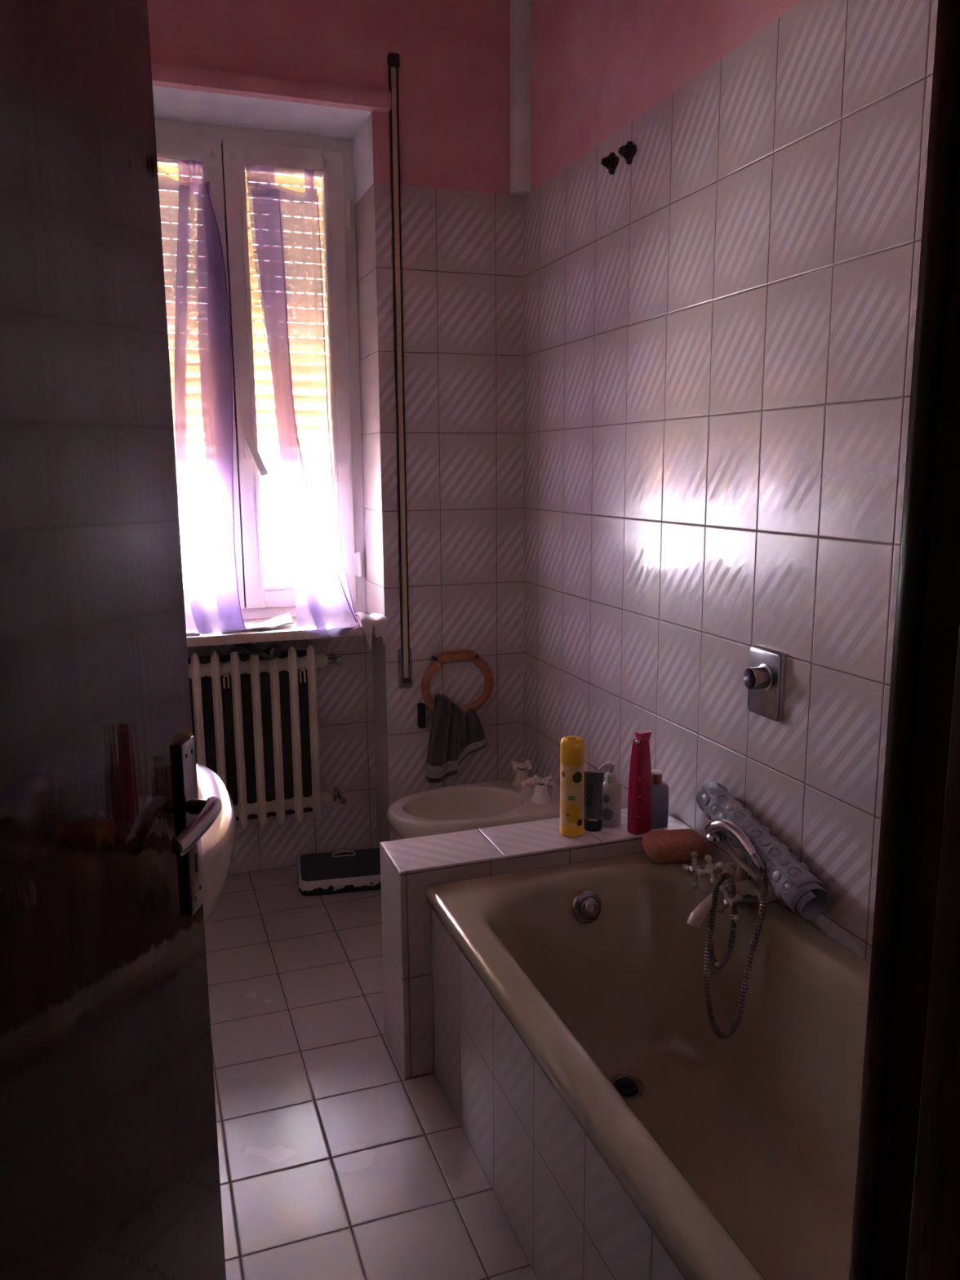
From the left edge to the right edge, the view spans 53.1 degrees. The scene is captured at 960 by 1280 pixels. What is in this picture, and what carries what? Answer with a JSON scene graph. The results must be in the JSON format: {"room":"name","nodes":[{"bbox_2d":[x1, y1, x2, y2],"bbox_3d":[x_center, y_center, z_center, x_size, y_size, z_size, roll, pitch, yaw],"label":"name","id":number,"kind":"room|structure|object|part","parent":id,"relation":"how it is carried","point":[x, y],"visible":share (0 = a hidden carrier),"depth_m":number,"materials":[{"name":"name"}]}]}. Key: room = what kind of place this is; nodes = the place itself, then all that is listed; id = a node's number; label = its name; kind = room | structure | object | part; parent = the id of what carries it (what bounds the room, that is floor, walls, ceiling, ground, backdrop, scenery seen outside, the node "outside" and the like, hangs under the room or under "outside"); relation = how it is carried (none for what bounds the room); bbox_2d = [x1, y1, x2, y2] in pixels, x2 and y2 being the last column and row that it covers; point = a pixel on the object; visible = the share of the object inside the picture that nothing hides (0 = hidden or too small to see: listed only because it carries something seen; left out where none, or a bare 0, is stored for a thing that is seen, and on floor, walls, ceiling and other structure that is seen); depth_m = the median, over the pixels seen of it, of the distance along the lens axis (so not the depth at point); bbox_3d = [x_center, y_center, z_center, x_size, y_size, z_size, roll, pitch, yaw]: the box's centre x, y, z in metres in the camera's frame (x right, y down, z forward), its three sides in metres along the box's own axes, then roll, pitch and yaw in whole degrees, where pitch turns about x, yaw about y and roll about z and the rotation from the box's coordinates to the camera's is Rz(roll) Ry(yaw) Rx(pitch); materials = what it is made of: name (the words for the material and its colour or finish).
{"room":"bathroom","nodes":[
{"label":"bathroom","id":0,"kind":"room"},
{"bbox_2d":[146,0,524,875],"bbox_3d":[-0.758,-0.640,3.198,1.760,2.950,0.460,-4,11,-19],"label":"wall","id":1,"kind":"structure","parent":0,"point":[462,227],"depth_m":3.15,"materials":[{"name":"tile"}]},
{"bbox_2d":[154,118,366,619],"bbox_3d":[-0.816,-0.851,3.184,0.850,1.585,0.127,-4,11,-19],"label":"window","id":2,"kind":"structure","parent":1,"relation":"in","point":[224,152],"depth_m":3.21,"materials":[{"name":"white plastic"}]},
{"bbox_3d":[-1.001,-0.838,3.134,0.379,1.502,0.061,-4,11,-19],"label":"sash","id":3,"kind":"part","parent":2,"relation":"part of","materials":[{"name":"white wood"}]},
{"bbox_2d":[156,158,247,634],"bbox_3d":[-0.908,-0.756,2.981,0.301,1.454,0.304,-4,11,-19],"label":"curtain","id":4,"kind":"object","parent":2,"relation":"hanging from","point":[196,291],"visible":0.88,"depth_m":3.08,"materials":[{"name":"fabric"}]},
{"bbox_3d":[-0.992,-1.490,2.980,0.239,0.008,0.008,-4,11,-19],"label":"rod","id":5,"kind":"part","parent":4,"relation":"part of","materials":[{"name":"white metal"}]},
{"bbox_2d":[157,164,328,502],"bbox_3d":[-0.849,-0.870,3.275,0.890,1.617,0.050,-4,11,-19],"label":"roller shutter","id":6,"kind":"object","parent":2,"relation":"attached to","point":[270,484],"visible":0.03,"depth_m":3.30,"materials":[{"name":"plastic"}]},
{"bbox_3d":[-0.776,-0.660,3.211,0.028,0.105,0.012,-4,11,-19],"label":"handle","id":7,"kind":"part","parent":2,"relation":"part of","materials":[{"name":"white metal"}]},
{"bbox_3d":[-0.748,-0.612,3.204,0.070,0.130,0.040,-4,11,-19],"label":"handle","id":8,"kind":"part","parent":2,"relation":"part of","materials":[{"name":"grey metal"}]},
{"bbox_3d":[-0.637,-0.864,3.260,0.385,1.502,0.061,-4,11,-19],"label":"sash","id":9,"kind":"part","parent":2,"relation":"part of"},
{"bbox_2d":[244,163,359,636],"bbox_3d":[-0.566,-0.767,3.099,0.277,1.498,0.308,-4,11,-19],"label":"curtain","id":10,"kind":"object","parent":2,"relation":"hanging from","point":[285,226],"visible":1,"depth_m":3.17,"materials":[{"name":"fabric"}]},
{"bbox_3d":[-0.630,-1.526,3.104,0.259,0.008,0.008,-4,11,-19],"label":"rod","id":11,"kind":"part","parent":10,"relation":"part of","materials":[{"name":"white metal"}]},
{"bbox_2d":[187,644,346,829],"bbox_3d":[-0.779,0.323,3.246,0.637,0.610,0.149,-4,11,-19],"label":"radiator","id":12,"kind":"object","parent":1,"relation":"attached to","point":[255,718],"visible":0.71,"depth_m":3.21,"materials":[{"name":"beige metal"}]},
{"bbox_2d":[227,643,280,660],"bbox_3d":[-0.738,0.037,3.139,0.164,0.067,0.060,-4,11,-19],"label":"cleaning cloth","id":13,"kind":"object","parent":12,"relation":"on","point":[249,648],"visible":0.93,"depth_m":3.13,"materials":[{"name":"black fabric"}]},
{"bbox_2d":[150,44,391,113],"bbox_3d":[-0.748,-1.635,2.759,1.001,0.107,0.039,-4,11,-19],"label":"roller shutter box","id":14,"kind":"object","parent":1,"relation":"attached to","point":[171,67],"depth_m":2.80,"materials":[{"name":"paint"}]},
{"bbox_2d":[186,612,374,647],"bbox_3d":[-0.768,-0.035,3.210,0.848,0.031,0.348,-4,11,-19],"label":"windowsill","id":15,"kind":"structure","parent":1,"relation":"attached to","point":[288,632],"depth_m":3.06,"materials":[{"name":"stone"}]},
{"bbox_2d":[186,630,199,635],"bbox_3d":[-0.965,-0.019,3.010,0.165,0.010,0.063,-4,11,-19],"label":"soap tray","id":16,"kind":"object","parent":15,"relation":"on","point":[188,633],"visible":0.17,"depth_m":3.00,"materials":[{"name":"white plastic"}]},
{"bbox_2d":[221,612,293,633],"bbox_3d":[-0.726,-0.057,3.127,0.260,0.034,0.107,-6,12,-30],"label":"cleaning cloth","id":17,"kind":"object","parent":15,"relation":"on","point":[281,620],"visible":0.71,"depth_m":3.14,"materials":[{"name":"white fabric"}]},
{"bbox_2d":[354,612,386,648],"bbox_3d":[-0.367,-0.036,3.205,0.099,0.113,0.128,-4,11,-19],"label":"cleaning cloth","id":18,"kind":"object","parent":15,"relation":"on","point":[377,622],"visible":1,"depth_m":3.16,"materials":[{"name":"white fabric"}]},
{"bbox_2d":[386,52,412,688],"bbox_3d":[-0.257,-0.805,3.088,0.048,1.973,0.027,-4,11,-19],"label":"strap","id":19,"kind":"object","parent":1,"relation":"attached to","point":[404,654],"visible":1,"depth_m":3.08,"materials":[{"name":"fabric"}]},
{"bbox_3d":[-0.254,0.097,3.259,0.048,0.136,0.008,-4,11,-19],"label":"winder plate","id":20,"kind":"part","parent":19,"relation":"part of","materials":[{"name":"grey metal"}]},
{"bbox_2d":[417,702,425,728],"bbox_3d":[-0.199,0.259,3.288,0.022,0.084,0.039,-4,11,-19],"label":"wall hook","id":21,"kind":"object","parent":1,"relation":"attached to","point":[420,706],"visible":1,"depth_m":3.28,"materials":[{"name":"black plastic"}]},
{"bbox_2d":[421,649,493,717],"bbox_3d":[-0.080,0.150,3.303,0.261,0.233,0.055,-4,11,-19],"label":"towel ring","id":22,"kind":"object","parent":1,"relation":"attached to","point":[465,655],"visible":0.91,"depth_m":3.27,"materials":[{"name":"orange plastic"}]},
{"bbox_2d":[425,693,487,782],"bbox_3d":[-0.081,0.334,3.305,0.221,0.304,0.060,-4,11,-19],"label":"hand towel","id":23,"kind":"object","parent":22,"relation":"hanging from","point":[452,739],"visible":1,"depth_m":3.29,"materials":[{"name":"grey fabric"}]},
{"bbox_2d":[510,0,531,196],"bbox_3d":[0.128,-1.774,3.041,0.052,0.675,0.059,-4,11,-19],"label":"pipe","id":24,"kind":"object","parent":1,"relation":"attached to","point":[520,10],"depth_m":3.04,"materials":[{"name":"white paint"}]},
{"bbox_2d":[204,865,537,1279],"bbox_3d":[-0.308,1.066,2.249,1.960,0.080,3.360,-4,11,-19],"label":"floor","id":25,"kind":"structure","parent":0,"point":[335,1164],"depth_m":2.10,"materials":[{"name":"tile"}]},
{"bbox_2d":[195,763,235,924],"bbox_3d":[-0.733,0.664,1.702,0.610,0.911,0.708,-4,11,-19],"label":"basin","id":26,"kind":"object","parent":25,"relation":"on","point":[218,843],"visible":0.11,"depth_m":1.56,"materials":[{"name":"white ceramic"}]},
{"bbox_2d":[297,848,381,896],"bbox_3d":[-0.467,0.798,3.340,0.326,0.065,0.250,-2,10,-11],"label":"bathroom scale","id":27,"kind":"object","parent":25,"relation":"on","point":[354,870],"visible":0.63,"depth_m":3.26,"materials":[{"name":"black plastic"}]},
{"bbox_2d":[386,760,559,839],"bbox_3d":[0.007,0.648,3.020,0.599,0.466,0.344,-4,11,-19],"label":"bidet","id":28,"kind":"object","parent":25,"relation":"on","point":[522,798],"visible":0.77,"depth_m":3.04,"materials":[{"name":"ceramic"}]},
{"bbox_3d":[0.135,0.407,3.128,0.063,0.020,0.064,-1,10,-3],"label":"tap handle","id":29,"kind":"part","parent":28,"relation":"part of","materials":[{"name":"ceramic"}]},
{"bbox_3d":[0.166,0.462,3.055,0.080,0.052,0.034,-4,11,-19],"label":"spout","id":30,"kind":"part","parent":28,"relation":"part of","materials":[{"name":"ceramic"}]},
{"bbox_3d":[0.191,0.434,2.975,0.064,0.020,0.063,2,10,14],"label":"tap handle","id":31,"kind":"part","parent":28,"relation":"part of","materials":[{"name":"ceramic"}]},
{"bbox_3d":[0.220,0.474,3.036,0.022,0.033,0.021,-4,11,-19],"label":"waste knob","id":32,"kind":"part","parent":28,"relation":"part of","materials":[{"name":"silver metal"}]},
{"bbox_2d":[426,851,871,1279],"bbox_3d":[0.452,0.886,1.641,0.696,0.478,1.484,-4,11,-19],"label":"bathtub","id":33,"kind":"object","parent":25,"relation":"on","point":[580,1060],"visible":0.94,"depth_m":1.87,"materials":[{"name":"beige ceramic"}]},
{"bbox_3d":[0.244,0.610,2.192,0.074,0.071,0.029,-4,11,-19],"label":"overflow plate","id":34,"kind":"part","parent":33,"relation":"part of","materials":[{"name":"silver metal"}]},
{"bbox_3d":[0.248,0.608,2.181,0.044,0.045,0.028,-4,11,-19],"label":"knob","id":35,"kind":"part","parent":33,"relation":"part of","materials":[{"name":"silver metal"}]},
{"bbox_2d":[641,828,706,863],"bbox_3d":[0.467,0.495,2.310,0.144,0.055,0.100,-2,10,-7],"label":"sponge","id":36,"kind":"object","parent":33,"relation":"on","point":[670,846],"visible":0.98,"depth_m":2.27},
{"bbox_2d":[379,808,692,1079],"bbox_3d":[0.146,0.733,2.407,0.756,0.514,0.189,-4,11,-19],"label":"wall partition","id":37,"kind":"structure","parent":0,"point":[408,866],"depth_m":2.25,"materials":[{"name":"tile"}]},
{"bbox_2d":[559,735,584,837],"bbox_3d":[0.225,0.355,2.349,0.059,0.248,0.059,-4,11,-19],"label":"spray can","id":38,"kind":"object","parent":37,"relation":"on","point":[571,747],"visible":1,"depth_m":2.33,"materials":[{"name":"yellow plastic"}]},
{"bbox_2d":[577,818,582,826],"bbox_3d":[0.243,0.444,2.341,0.018,0.018,0.001,-8,13,-37],"label":"flower","id":39,"kind":"object","parent":38,"relation":"on","point":[579,820],"depth_m":2.34,"materials":[{"name":"black plastic"}]},
{"bbox_2d":[583,771,604,831],"bbox_3d":[0.280,0.399,2.381,0.051,0.149,0.037,3,11,18],"label":"tube","id":40,"kind":"object","parent":37,"relation":"on","point":[593,781],"visible":0.94,"depth_m":2.37,"materials":[{"name":"black plastic"}]},
{"bbox_2d":[597,760,621,826],"bbox_3d":[0.325,0.384,2.412,0.061,0.167,0.040,-1,10,-5],"label":"pump bottle","id":41,"kind":"object","parent":37,"relation":"on","point":[611,792],"visible":0.94,"depth_m":2.40,"materials":[{"name":"white plastic"}]},
{"bbox_2d":[601,808,613,820],"bbox_3d":[0.319,0.435,2.403,0.028,0.032,0.003,2,10,13],"label":"print","id":42,"kind":"object","parent":41,"relation":"attached to","point":[607,813],"depth_m":2.40},
{"bbox_2d":[626,729,652,835],"bbox_3d":[0.394,0.349,2.357,0.052,0.254,0.038,-6,12,-29],"label":"shampoo bottle","id":43,"kind":"object","parent":37,"relation":"on","point":[639,797],"visible":1,"depth_m":2.34,"materials":[{"name":"plastic"}]},
{"bbox_2d":[650,768,669,829],"bbox_3d":[0.439,0.396,2.399,0.061,0.146,0.032,-3,10,-13],"label":"lotion bottle","id":44,"kind":"object","parent":37,"relation":"on","point":[660,788],"visible":0.81,"depth_m":2.38,"materials":[{"name":"blue plastic"}]},
{"bbox_2d":[523,0,937,964],"bbox_3d":[0.557,-0.486,2.288,0.100,2.950,3.360,-4,11,-19],"label":"wall","id":45,"kind":"structure","parent":0,"point":[719,325],"depth_m":2.15,"materials":[{"name":"tile"}]},
{"bbox_2d":[600,152,618,174],"bbox_3d":[0.342,-1.266,2.542,0.038,0.055,0.042,-4,11,-19],"label":"wall bracket","id":46,"kind":"object","parent":45,"relation":"attached to","point":[611,162],"visible":1,"depth_m":2.54,"materials":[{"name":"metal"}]},
{"bbox_2d":[617,141,636,164],"bbox_3d":[0.375,-1.249,2.452,0.038,0.055,0.042,-4,11,-19],"label":"wall bracket","id":47,"kind":"object","parent":45,"relation":"attached to","point":[628,151],"visible":1,"depth_m":2.45,"materials":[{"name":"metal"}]},
{"bbox_2d":[680,834,786,928],"bbox_3d":[0.527,0.514,2.090,0.216,0.178,0.215,-4,11,-19],"label":"mixer","id":48,"kind":"object","parent":45,"relation":"attached to","point":[747,893],"visible":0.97,"depth_m":2.06,"materials":[{"name":"silver metal"}]},
{"bbox_3d":[0.480,0.514,2.145,0.023,0.082,0.081,-5,11,-24],"label":"tap handle","id":49,"kind":"part","parent":48,"relation":"part of","materials":[{"name":"beige ceramic"}]},
{"bbox_3d":[0.516,0.516,2.157,0.056,0.026,0.026,-4,11,-19],"label":"handle stem","id":50,"kind":"part","parent":48,"relation":"part of","materials":[{"name":"silver metal"}]},
{"bbox_3d":[0.500,0.570,2.063,0.143,0.077,0.030,-7,12,-34],"label":"spout","id":51,"kind":"part","parent":48,"relation":"part of","materials":[{"name":"beige ceramic"}]},
{"bbox_3d":[0.505,0.502,2.101,0.035,0.051,0.056,-7,12,-34],"label":"diverter handle","id":52,"kind":"part","parent":48,"relation":"part of","materials":[{"name":"beige ceramic"}]},
{"bbox_3d":[0.542,0.513,2.108,0.044,0.042,0.030,-4,11,-19],"label":"diverter stem","id":53,"kind":"part","parent":48,"relation":"part of","materials":[{"name":"metal"}]},
{"bbox_3d":[0.526,0.555,2.023,0.022,0.065,0.065,-6,11,-27],"label":"tap handle","id":54,"kind":"part","parent":48,"relation":"part of","materials":[{"name":"beige ceramic"}]},
{"bbox_2d":[703,818,768,1039],"bbox_3d":[0.518,0.607,2.046,0.110,0.423,0.216,-4,11,-19],"label":"shower","id":55,"kind":"object","parent":48,"relation":"in","point":[714,829],"visible":0.96,"depth_m":2.01,"materials":[{"name":"silver metal"}]},
{"bbox_3d":[0.540,0.419,2.055,0.030,0.057,0.154,-6,12,-29],"label":"handle","id":56,"kind":"part","parent":55,"relation":"part of","materials":[{"name":"silver metal"}]},
{"bbox_3d":[0.563,0.550,2.031,0.057,0.026,0.026,-4,11,-19],"label":"handle stem","id":57,"kind":"part","parent":48,"relation":"part of","materials":[{"name":"silver metal"}]},
{"bbox_2d":[696,781,828,919],"bbox_3d":[0.597,0.441,2.055,0.087,0.168,0.415,-4,11,-18],"label":"bath mat","id":58,"kind":"object","parent":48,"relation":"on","point":[792,881],"visible":0.86,"depth_m":1.97,"materials":[{"name":"grey plastic"}]},
{"bbox_2d":[743,644,786,721],"bbox_3d":[0.597,0.093,2.058,0.055,0.149,0.114,-4,11,-19],"label":"plate","id":59,"kind":"object","parent":45,"relation":"attached to","point":[765,677],"visible":1,"depth_m":2.04,"materials":[{"name":"silver metal"}]},
{"bbox_3d":[0.220,-0.162,0.488,1.760,2.950,0.140,-4,11,-19],"label":"wall","id":60,"kind":"structure","parent":0,"visible":0},
{"bbox_2d":[0,0,226,1279],"bbox_3d":[-0.365,0.220,0.782,0.086,2.087,0.746,0,10,4],"label":"door","id":61,"kind":"structure","parent":60,"relation":"in","point":[109,1166],"depth_m":0.88,"materials":[{"name":"brown wood"}]},
{"bbox_3d":[-0.338,0.217,1.123,0.008,0.208,0.042,0,10,4],"label":"handle plate","id":62,"kind":"part","parent":61,"relation":"part of","materials":[{"name":"metal"}]},
{"bbox_3d":[-0.315,0.208,1.075,0.024,0.035,0.105,1,10,8],"label":"handle","id":63,"kind":"part","parent":61,"relation":"part of","materials":[{"name":"metal"}]},
{"bbox_2d":[848,0,959,1279],"bbox_3d":[-0.050,0.237,0.460,0.900,2.180,0.178,-4,11,-19],"label":"trim","id":64,"kind":"structure","parent":60,"relation":"attached to","point":[906,1221],"depth_m":0.61,"materials":[{"name":"brown wood"}]}
]}

